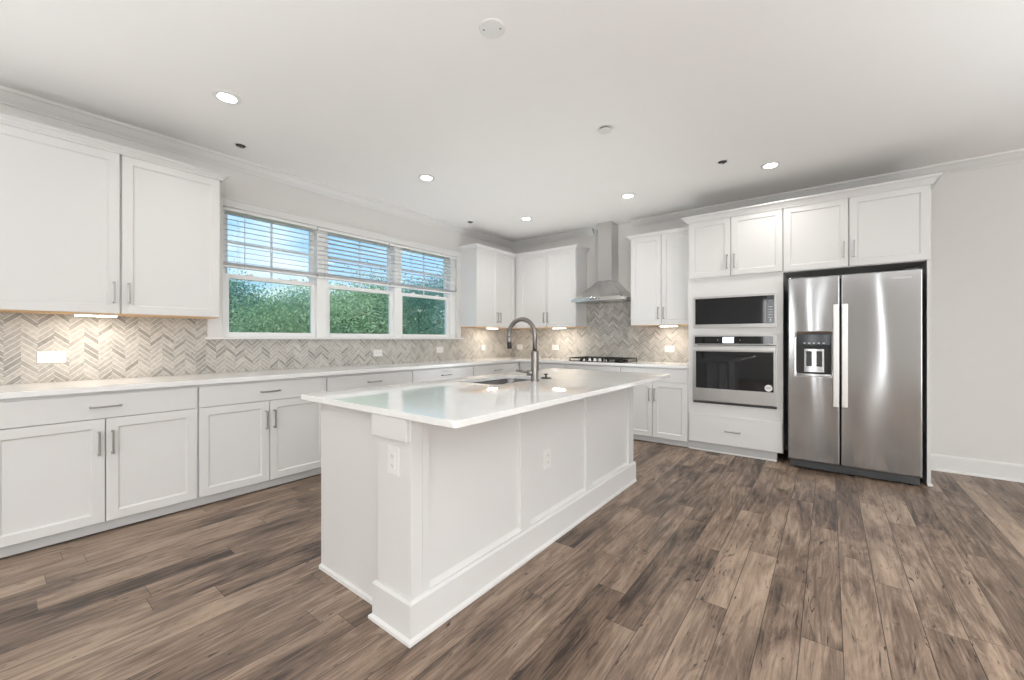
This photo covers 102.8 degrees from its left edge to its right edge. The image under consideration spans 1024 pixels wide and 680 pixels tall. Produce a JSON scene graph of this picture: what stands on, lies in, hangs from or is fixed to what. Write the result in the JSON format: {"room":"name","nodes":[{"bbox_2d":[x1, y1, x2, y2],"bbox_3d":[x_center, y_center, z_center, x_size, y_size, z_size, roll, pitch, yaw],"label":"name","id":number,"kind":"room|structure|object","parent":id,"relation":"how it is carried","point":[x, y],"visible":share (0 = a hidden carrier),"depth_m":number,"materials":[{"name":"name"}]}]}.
{"room":"kitchen","nodes":[
{"label":"kitchen","id":0,"kind":"room"},
{"bbox_2d":[0,103,511,381],"bbox_3d":[-3.130,-0.191,2.893,0.150,2.790,10.000,0,0,38],"label":"wall","id":1,"kind":"structure","parent":0,"point":[242,186],"depth_m":4.05,"materials":[{"name":"paint"}]},
{"bbox_2d":[0,113,229,318],"bbox_3d":[-2.810,-0.742,2.873,0.373,1.142,1.310,0,0,38],"label":"upper cabinet","id":2,"kind":"object","parent":1,"relation":"attached to","point":[88,225],"visible":0.99,"depth_m":2.74,"materials":[{"name":"paint"}]},
{"bbox_2d":[73,313,117,316],"bbox_3d":[-2.827,-0.162,2.778,0.056,0.016,0.210,0,0,38],"label":"light","id":3,"kind":"object","parent":2,"relation":"attached to","point":[74,314],"visible":0.99,"depth_m":2.76,"materials":[{"name":"white plastic"}]},
{"bbox_2d":[0,312,511,384],"bbox_3d":[-1.657,0.057,4.662,0.008,0.467,5.400,0,0,38],"label":"backsplash","id":4,"kind":"structure","parent":1,"relation":"attached to","point":[96,348],"depth_m":3.26,"materials":[{"name":"tile"}]},
{"bbox_2d":[37,351,65,363],"bbox_3d":[-3.117,0.121,2.767,0.009,0.080,0.132,0,0,38],"label":"wall outlet","id":5,"kind":"object","parent":4,"relation":"attached to","point":[42,356],"visible":1,"depth_m":2.77,"materials":[{"name":"white plastic"}]},
{"bbox_2d":[41,354,61,359],"bbox_3d":[-3.115,0.121,2.765,0.002,0.036,0.095,0,0,38],"label":"receptacle","id":6,"kind":"object","parent":5,"relation":"attached to","point":[43,356],"depth_m":2.76,"materials":[{"name":"white plastic"}]},
{"bbox_2d":[373,350,381,355],"bbox_3d":[-1.565,0.160,4.767,0.009,0.078,0.118,0,0,38],"label":"wall outlet","id":7,"kind":"object","parent":4,"relation":"attached to","point":[375,352],"visible":1,"depth_m":4.76,"materials":[{"name":"white plastic"}]},
{"bbox_2d":[436,347,442,352],"bbox_3d":[-0.976,0.142,5.526,0.009,0.078,0.118,0,0,38],"label":"wall outlet","id":8,"kind":"object","parent":4,"relation":"attached to","point":[438,349],"visible":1,"depth_m":5.52,"materials":[{"name":"white plastic"}]},
{"bbox_2d":[223,206,321,336],"bbox_3d":[-2.308,-0.593,3.951,0.148,1.150,0.899,0,0,38],"label":"window","id":9,"kind":"structure","parent":1,"relation":"in","point":[315,290],"depth_m":3.99,"materials":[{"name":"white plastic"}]},
{"bbox_2d":[223,207,316,284],"bbox_3d":[-2.277,-0.854,3.892,0.061,0.600,0.832,0,0,38],"label":"window blind","id":10,"kind":"object","parent":9,"relation":"attached to","point":[237,265],"visible":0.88,"depth_m":3.85,"materials":[{"name":"white plastic"}]},
{"bbox_2d":[0,85,593,248],"bbox_3d":[-2.478,-1.545,2.387,1.500,0.082,10.000,0,0,38],"label":"trim","id":11,"kind":"structure","parent":1,"relation":"attached to","point":[8,96],"depth_m":3.51,"materials":[{"name":"paint"}]},
{"bbox_2d":[207,196,460,337],"bbox_3d":[-1.653,-0.629,4.653,0.026,1.222,3.021,0,0,38],"label":"trim","id":12,"kind":"structure","parent":1,"relation":"attached to","point":[215,325],"depth_m":4.15,"materials":[{"name":"paint"}]},
{"bbox_2d":[205,337,463,338],"bbox_3d":[-1.663,-0.009,4.668,0.090,0.021,3.067,0,0,38],"label":"trim","id":13,"kind":"structure","parent":1,"relation":"attached to","point":[205,337],"depth_m":4.11,"materials":[{"name":"paint"}]},
{"bbox_2d":[322,228,398,337],"bbox_3d":[-1.736,-0.593,4.688,0.148,1.150,0.968,0,0,38],"label":"window","id":14,"kind":"structure","parent":1,"relation":"in","point":[393,292],"depth_m":4.75,"materials":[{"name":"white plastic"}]},
{"bbox_2d":[316,228,388,292],"bbox_3d":[-1.752,-0.854,4.568,0.061,0.600,0.860,0,0,38],"label":"window blind","id":15,"kind":"object","parent":14,"relation":"attached to","point":[323,276],"visible":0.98,"depth_m":4.55,"materials":[{"name":"white plastic"}]},
{"bbox_2d":[399,245,454,337],"bbox_3d":[-1.142,-0.593,5.453,0.148,1.150,0.968,0,0,38],"label":"window","id":16,"kind":"structure","parent":1,"relation":"in","point":[449,298],"depth_m":5.72,"materials":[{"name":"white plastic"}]},
{"bbox_2d":[388,243,455,299],"bbox_3d":[-1.141,-0.854,5.356,0.061,0.600,1.110,0,0,38],"label":"window blind","id":17,"kind":"object","parent":16,"relation":"attached to","point":[391,284],"visible":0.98,"depth_m":5.29,"materials":[{"name":"white plastic"}]},
{"bbox_2d":[458,243,520,328],"bbox_3d":[-0.244,-0.742,6.182,0.377,1.142,1.255,0,0,38],"label":"upper cabinet","id":18,"kind":"object","parent":1,"relation":"attached to","point":[487,272],"visible":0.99,"depth_m":5.84,"materials":[{"name":"paint"}]},
{"bbox_2d":[0,0,1023,241],"bbox_3d":[0.484,-1.646,0.088,9.300,0.120,10.300,0,0,38],"label":"ceiling","id":19,"kind":"structure","parent":0,"point":[366,98],"depth_m":2.54,"materials":[{"name":"paint"}]},
{"bbox_2d":[212,90,241,104],"bbox_3d":[-1.865,-1.581,2.675,0.160,0.008,0.160,0,0,38],"label":"recessed light","id":20,"kind":"object","parent":19,"relation":"in","point":[224,96],"visible":1,"depth_m":2.67,"materials":[{"name":"white plastic"}]},
{"bbox_2d":[234,143,246,148],"bbox_3d":[-2.218,-1.573,3.340,0.092,0.024,0.092,0,0,38],"label":"junction box","id":21,"kind":"object","parent":19,"relation":"attached to","point":[239,145],"visible":1,"depth_m":3.33,"materials":[{"name":"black plastic"}]},
{"bbox_2d":[418,174,434,180],"bbox_3d":[-0.838,-1.581,4.006,0.160,0.008,0.160,0,0,38],"label":"recessed light","id":22,"kind":"object","parent":19,"relation":"in","point":[425,177],"visible":1,"depth_m":3.99,"materials":[{"name":"white plastic"}]},
{"bbox_2d":[479,18,504,37],"bbox_3d":[-0.102,-1.581,2.081,0.132,0.009,0.132,0,0,38],"label":"cover plate","id":23,"kind":"object","parent":19,"relation":"attached to","point":[489,27],"visible":1,"depth_m":2.07,"materials":[{"name":"white plastic"}]},
{"bbox_2d":[520,217,531,219],"bbox_3d":[0.189,-1.581,5.357,0.160,0.008,0.160,0,0,38],"label":"recessed light","id":24,"kind":"object","parent":19,"relation":"in","point":[521,218],"visible":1,"depth_m":5.34,"materials":[{"name":"white plastic"}]},
{"bbox_2d":[598,126,611,133],"bbox_3d":[0.701,-1.578,3.082,0.100,0.015,0.100,0,0,38],"label":"sprinkler cover","id":25,"kind":"object","parent":19,"relation":"attached to","point":[603,130],"visible":1,"depth_m":3.07,"materials":[{"name":"white plastic"}]},
{"bbox_2d":[621,193,635,197],"bbox_3d":[1.280,-1.581,4.507,0.160,0.008,0.160,0,0,38],"label":"recessed light","id":26,"kind":"object","parent":19,"relation":"in","point":[626,195],"visible":1,"depth_m":4.49,"materials":[{"name":"white plastic"}]},
{"bbox_2d":[717,159,727,163],"bbox_3d":[1.878,-1.573,3.646,0.092,0.024,0.092,0,0,38],"label":"junction box","id":27,"kind":"object","parent":19,"relation":"attached to","point":[723,161],"visible":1,"depth_m":3.63,"materials":[{"name":"black plastic"}]},
{"bbox_2d":[760,161,780,168],"bbox_3d":[2.352,-1.581,3.718,0.160,0.008,0.160,0,0,38],"label":"recessed light","id":28,"kind":"object","parent":19,"relation":"in","point":[773,164],"visible":1,"depth_m":3.71,"materials":[{"name":"white plastic"}]},
{"bbox_2d":[0,439,1023,679],"bbox_3d":[0.484,1.254,0.088,9.300,0.100,10.300,0,0,38],"label":"floor","id":29,"kind":"structure","parent":0,"point":[709,565],"depth_m":1.94,"materials":[{"name":"brown wood"}]},
{"bbox_2d":[0,385,196,557],"bbox_3d":[-2.749,0.765,2.711,0.667,0.879,0.940,0,0,38],"label":"base cabinet","id":30,"kind":"object","parent":29,"relation":"on","point":[72,466],"visible":1,"depth_m":2.48,"materials":[{"name":"paint"}]},
{"bbox_2d":[197,376,325,505],"bbox_3d":[-2.172,0.765,3.454,0.667,0.879,0.942,0,0,38],"label":"base cabinet","id":31,"kind":"object","parent":29,"relation":"on","point":[252,436],"visible":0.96,"depth_m":3.20,"materials":[{"name":"paint"}]},
{"bbox_2d":[326,369,411,390],"bbox_3d":[-1.592,0.765,4.202,0.667,0.879,0.951,0,0,38],"label":"base cabinet","id":32,"kind":"object","parent":29,"relation":"on","point":[371,379],"visible":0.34,"depth_m":3.96,"materials":[{"name":"paint"}]},
{"bbox_2d":[411,365,472,382],"bbox_3d":[-1.009,0.765,4.953,0.667,0.879,0.952,0,0,38],"label":"base cabinet","id":33,"kind":"object","parent":29,"relation":"on","point":[426,374],"visible":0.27,"depth_m":4.72,"materials":[{"name":"paint"}]},
{"bbox_2d":[319,386,636,647],"bbox_3d":[0.002,0.761,2.796,0.845,0.886,2.395,0,0,38],"label":"kitchen island","id":34,"kind":"object","parent":29,"relation":"on","point":[466,507],"visible":0.72,"depth_m":1.98,"materials":[{"name":"paint"}]},
{"bbox_2d":[388,445,398,475],"bbox_3d":[-0.493,0.502,1.696,0.074,0.118,0.009,0,0,38],"label":"wall outlet","id":35,"kind":"object","parent":34,"relation":"attached to","point":[393,451],"visible":1,"depth_m":1.69,"materials":[{"name":"white plastic"}]},
{"bbox_2d":[390,452,394,468],"bbox_3d":[-0.495,0.502,1.693,0.034,0.068,0.002,0,0,38],"label":"receptacle","id":36,"kind":"object","parent":35,"relation":"attached to","point":[392,454],"depth_m":1.69,"materials":[{"name":"white plastic"}]},
{"bbox_2d":[301,368,669,427],"bbox_3d":[0.100,0.304,2.781,1.166,0.027,2.480,0,0,38],"label":"island countertop","id":37,"kind":"structure","parent":34,"relation":"on","point":[453,402],"depth_m":2.15,"materials":[{"name":"white stone"}]},
{"bbox_2d":[474,378,527,383],"bbox_3d":[-0.060,0.425,2.966,0.440,0.214,0.690,0,0,38],"label":"sink","id":38,"kind":"object","parent":37,"relation":"in","point":[509,380],"visible":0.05,"depth_m":3.25,"materials":[{"name":"silver metal"}]},
{"bbox_2d":[507,317,538,381],"bbox_3d":[0.058,0.067,2.875,0.274,0.448,0.110,0,0,38],"label":"faucet","id":39,"kind":"object","parent":37,"relation":"on","point":[534,372],"visible":1,"depth_m":2.82,"materials":[{"name":"silver metal"}]},
{"bbox_2d":[544,447,550,469],"bbox_3d":[0.212,0.712,2.445,0.009,0.118,0.074,0,0,38],"label":"wall outlet","id":40,"kind":"object","parent":34,"relation":"attached to","point":[547,452],"visible":1,"depth_m":2.44,"materials":[{"name":"white plastic"}]},
{"bbox_2d":[546,452,549,464],"bbox_3d":[0.215,0.712,2.443,0.002,0.068,0.034,0,0,38],"label":"receptacle","id":41,"kind":"object","parent":40,"relation":"attached to","point":[547,453],"depth_m":2.44,"materials":[{"name":"white plastic"}]},
{"bbox_2d":[472,362,518,375],"bbox_3d":[-0.415,0.765,5.718,0.667,0.879,0.984,0,0,38],"label":"base cabinet","id":42,"kind":"object","parent":29,"relation":"on","point":[495,368],"visible":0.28,"depth_m":5.49,"materials":[{"name":"paint"}]},
{"bbox_2d":[519,362,564,370],"bbox_3d":[0.576,0.765,5.919,0.775,0.879,0.667,0,0,38],"label":"base cabinet","id":43,"kind":"object","parent":29,"relation":"on","point":[524,366],"visible":0.06,"depth_m":5.67,"materials":[{"name":"paint"}]},
{"bbox_2d":[565,364,620,371],"bbox_3d":[1.192,0.765,5.441,0.785,0.879,0.667,0,0,38],"label":"base cabinet","id":44,"kind":"object","parent":29,"relation":"on","point":[567,366],"visible":0.06,"depth_m":5.19,"materials":[{"name":"paint"}]},
{"bbox_2d":[621,366,688,446],"bbox_3d":[1.808,0.765,4.963,0.773,0.879,0.667,0,0,38],"label":"base cabinet","id":45,"kind":"object","parent":29,"relation":"on","point":[660,407],"visible":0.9,"depth_m":4.67,"materials":[{"name":"paint"}]},
{"bbox_2d":[0,357,687,398],"bbox_3d":[-0.497,0.306,3.755,2.935,0.032,5.391,0,0,38],"label":"countertop","id":46,"kind":"structure","parent":45,"relation":"on","point":[8,391],"depth_m":3.27,"materials":[{"name":"white stone"}]},
{"bbox_2d":[568,356,636,362],"bbox_3d":[1.215,0.267,5.458,0.762,0.046,0.510,0,0,38],"label":"gas cooktop","id":47,"kind":"object","parent":46,"relation":"in","point":[584,358],"visible":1,"depth_m":5.36,"materials":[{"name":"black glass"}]},
{"bbox_2d":[681,200,787,461],"bbox_3d":[2.433,-0.063,4.467,0.928,2.535,0.684,0,0,38],"label":"tall cabinet","id":48,"kind":"object","parent":29,"relation":"on","point":[737,251],"visible":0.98,"depth_m":4.20,"materials":[{"name":"paint"}]},
{"bbox_2d":[693,334,776,408],"bbox_3d":[2.438,0.318,4.425,0.768,0.732,0.632,0,0,38],"label":"wall oven","id":49,"kind":"object","parent":48,"relation":"in","point":[741,370],"visible":0.99,"depth_m":4.20,"materials":[{"name":"grey glass"}]},
{"bbox_2d":[694,293,776,327],"bbox_3d":[2.443,-0.287,4.432,0.762,0.338,0.534,0,0,38],"label":"microwave","id":50,"kind":"object","parent":48,"relation":"in","point":[746,310],"visible":0.99,"depth_m":4.21,"materials":[{"name":"black glass"}]},
{"bbox_2d":[788,268,922,484],"bbox_3d":[3.147,0.311,3.817,0.902,1.786,0.764,0,0,38],"label":"refrigerator","id":51,"kind":"object","parent":29,"relation":"on","point":[855,341],"visible":1,"depth_m":3.54,"materials":[{"name":"silver metal"}]},
{"bbox_2d":[782,173,941,486],"bbox_3d":[3.220,-0.063,3.856,1.067,2.535,0.684,0,0,38],"label":"tall cabinet","id":52,"kind":"object","parent":29,"relation":"on","point":[886,226],"visible":0.95,"depth_m":3.58,"materials":[{"name":"paint"}]},
{"bbox_2d":[512,161,1023,464],"bbox_3d":[3.537,-0.191,4.143,9.150,2.790,0.150,0,0,38],"label":"wall","id":53,"kind":"structure","parent":0,"point":[977,215],"depth_m":3.62,"materials":[{"name":"paint"}]},
{"bbox_2d":[515,244,589,328],"bbox_3d":[0.567,-0.742,6.114,1.129,1.142,0.377,0,0,38],"label":"upper cabinet","id":54,"kind":"object","parent":53,"relation":"attached to","point":[546,280],"visible":0.99,"depth_m":5.95,"materials":[{"name":"paint"}]},
{"bbox_2d":[512,302,687,362],"bbox_3d":[1.159,-0.133,5.889,2.937,0.846,0.008,0,0,38],"label":"backsplash","id":55,"kind":"structure","parent":53,"relation":"attached to","point":[609,332],"depth_m":5.73,"materials":[{"name":"tile"}]},
{"bbox_2d":[552,345,558,349],"bbox_3d":[0.663,0.126,6.263,0.118,0.078,0.009,0,0,38],"label":"wall outlet","id":56,"kind":"object","parent":55,"relation":"attached to","point":[554,347],"visible":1,"depth_m":6.25,"materials":[{"name":"white plastic"}]},
{"bbox_2d":[665,346,673,351],"bbox_3d":[2.010,0.124,5.218,0.118,0.078,0.009,0,0,38],"label":"wall outlet","id":57,"kind":"object","parent":55,"relation":"attached to","point":[667,348],"visible":1,"depth_m":5.21,"materials":[{"name":"white plastic"}]},
{"bbox_2d":[571,221,630,304],"bbox_3d":[1.230,-1.041,5.502,0.750,1.087,0.528,0,0,38],"label":"range hood","id":58,"kind":"object","parent":53,"relation":"attached to","point":[607,289],"visible":0.98,"depth_m":5.50,"materials":[{"name":"silver metal"}]},
{"bbox_2d":[625,226,687,325],"bbox_3d":[1.880,-0.742,5.096,0.821,1.142,0.377,0,0,38],"label":"upper cabinet","id":59,"kind":"object","parent":53,"relation":"attached to","point":[659,259],"visible":0.95,"depth_m":4.97,"materials":[{"name":"paint"}]},
{"bbox_2d":[660,325,677,326],"bbox_3d":[1.921,-0.162,5.005,0.210,0.016,0.056,0,0,38],"label":"light","id":60,"kind":"object","parent":59,"relation":"attached to","point":[660,325],"visible":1,"depth_m":4.98,"materials":[{"name":"white plastic"}]},
{"bbox_2d":[631,148,1023,227],"bbox_3d":[4.345,-1.545,3.366,6.920,0.082,0.086,0,0,38],"label":"trim","id":61,"kind":"structure","parent":53,"relation":"attached to","point":[1017,155],"depth_m":4.05,"materials":[{"name":"paint"}]},
{"bbox_2d":[931,454,1023,482],"bbox_3d":[5.454,1.131,2.551,4.168,0.147,0.014,0,0,38],"label":"baseboard","id":62,"kind":"structure","parent":53,"relation":"attached to","point":[970,465],"depth_m":3.59,"materials":[{"name":"paint"}]},
{"label":"outside","id":63,"kind":"structure","parent":0,"visible":0},
{"bbox_3d":[-33.849,2.454,20.405,69.840,0.100,100.000,0,0,38],"label":"ground","id":64,"kind":"structure","parent":63,"visible":0},
{"bbox_2d":[228,268,284,331],"bbox_3d":[-9.509,-0.188,13.976,3.870,5.195,3.619,0,0,-18],"label":"tree","id":65,"kind":"object","parent":64,"relation":"on","point":[232,287],"visible":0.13,"depth_m":14.01,"materials":[{"name":"green plant"}]},
{"bbox_2d":[229,290,287,331],"bbox_3d":[-14.104,-0.162,22.090,5.805,5.143,5.428,0,0,-4],"label":"tree","id":66,"kind":"object","parent":64,"relation":"on","point":[279,290],"visible":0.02,"depth_m":21.56,"materials":[{"name":"green plant"}]},
{"bbox_2d":[236,285,307,329],"bbox_3d":[-12.266,-0.271,23.047,7.030,5.368,6.652,0,0,12],"label":"tree","id":67,"kind":"object","parent":64,"relation":"on","point":[279,285],"visible":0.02,"depth_m":21.99,"materials":[{"name":"green plant"}]},
{"bbox_2d":[229,281,332,332],"bbox_3d":[-7.484,0.315,12.537,4.394,4.193,4.158,0,0,38],"label":"tree","id":68,"kind":"object","parent":64,"relation":"on","point":[272,325],"visible":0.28,"depth_m":12.11,"materials":[{"name":"green plant"}]},
{"bbox_2d":[268,277,349,332],"bbox_3d":[-7.566,-0.048,15.151,4.257,4.914,3.981,0,0,36],"label":"tree","id":69,"kind":"object","parent":64,"relation":"on","point":[307,297],"visible":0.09,"depth_m":14.49,"materials":[{"name":"green plant"}]},
{"bbox_2d":[254,264,412,333],"bbox_3d":[-5.465,0.049,12.928,5.053,4.726,4.781,0,0,-2],"label":"tree","id":70,"kind":"object","parent":64,"relation":"on","point":[335,314],"visible":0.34,"depth_m":12.54,"materials":[{"name":"green plant"}]},
{"bbox_2d":[302,254,442,334],"bbox_3d":[-4.402,-0.156,14.446,5.492,5.137,5.197,0,0,40],"label":"tree","id":71,"kind":"object","parent":64,"relation":"on","point":[367,285],"visible":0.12,"depth_m":13.62,"materials":[{"name":"green plant"}]},
{"bbox_2d":[360,267,444,334],"bbox_3d":[-3.182,0.009,13.348,3.981,4.800,4.257,0,0,0],"label":"tree","id":72,"kind":"object","parent":64,"relation":"on","point":[413,300],"visible":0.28,"depth_m":13.01,"materials":[{"name":"green plant"}]},
{"bbox_2d":[370,281,444,334],"bbox_3d":[-5.165,-0.260,19.978,6.590,5.347,6.237,0,0,29],"label":"tree","id":73,"kind":"object","parent":64,"relation":"on","point":[406,281],"visible":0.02,"depth_m":19.93,"materials":[{"name":"green plant"}]},
{"bbox_2d":[404,265,444,334],"bbox_3d":[-2.258,-0.333,15.340,4.644,5.486,4.342,0,0,33],"label":"tree","id":74,"kind":"object","parent":64,"relation":"on","point":[436,265],"visible":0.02,"depth_m":15.26,"materials":[{"name":"green plant"}]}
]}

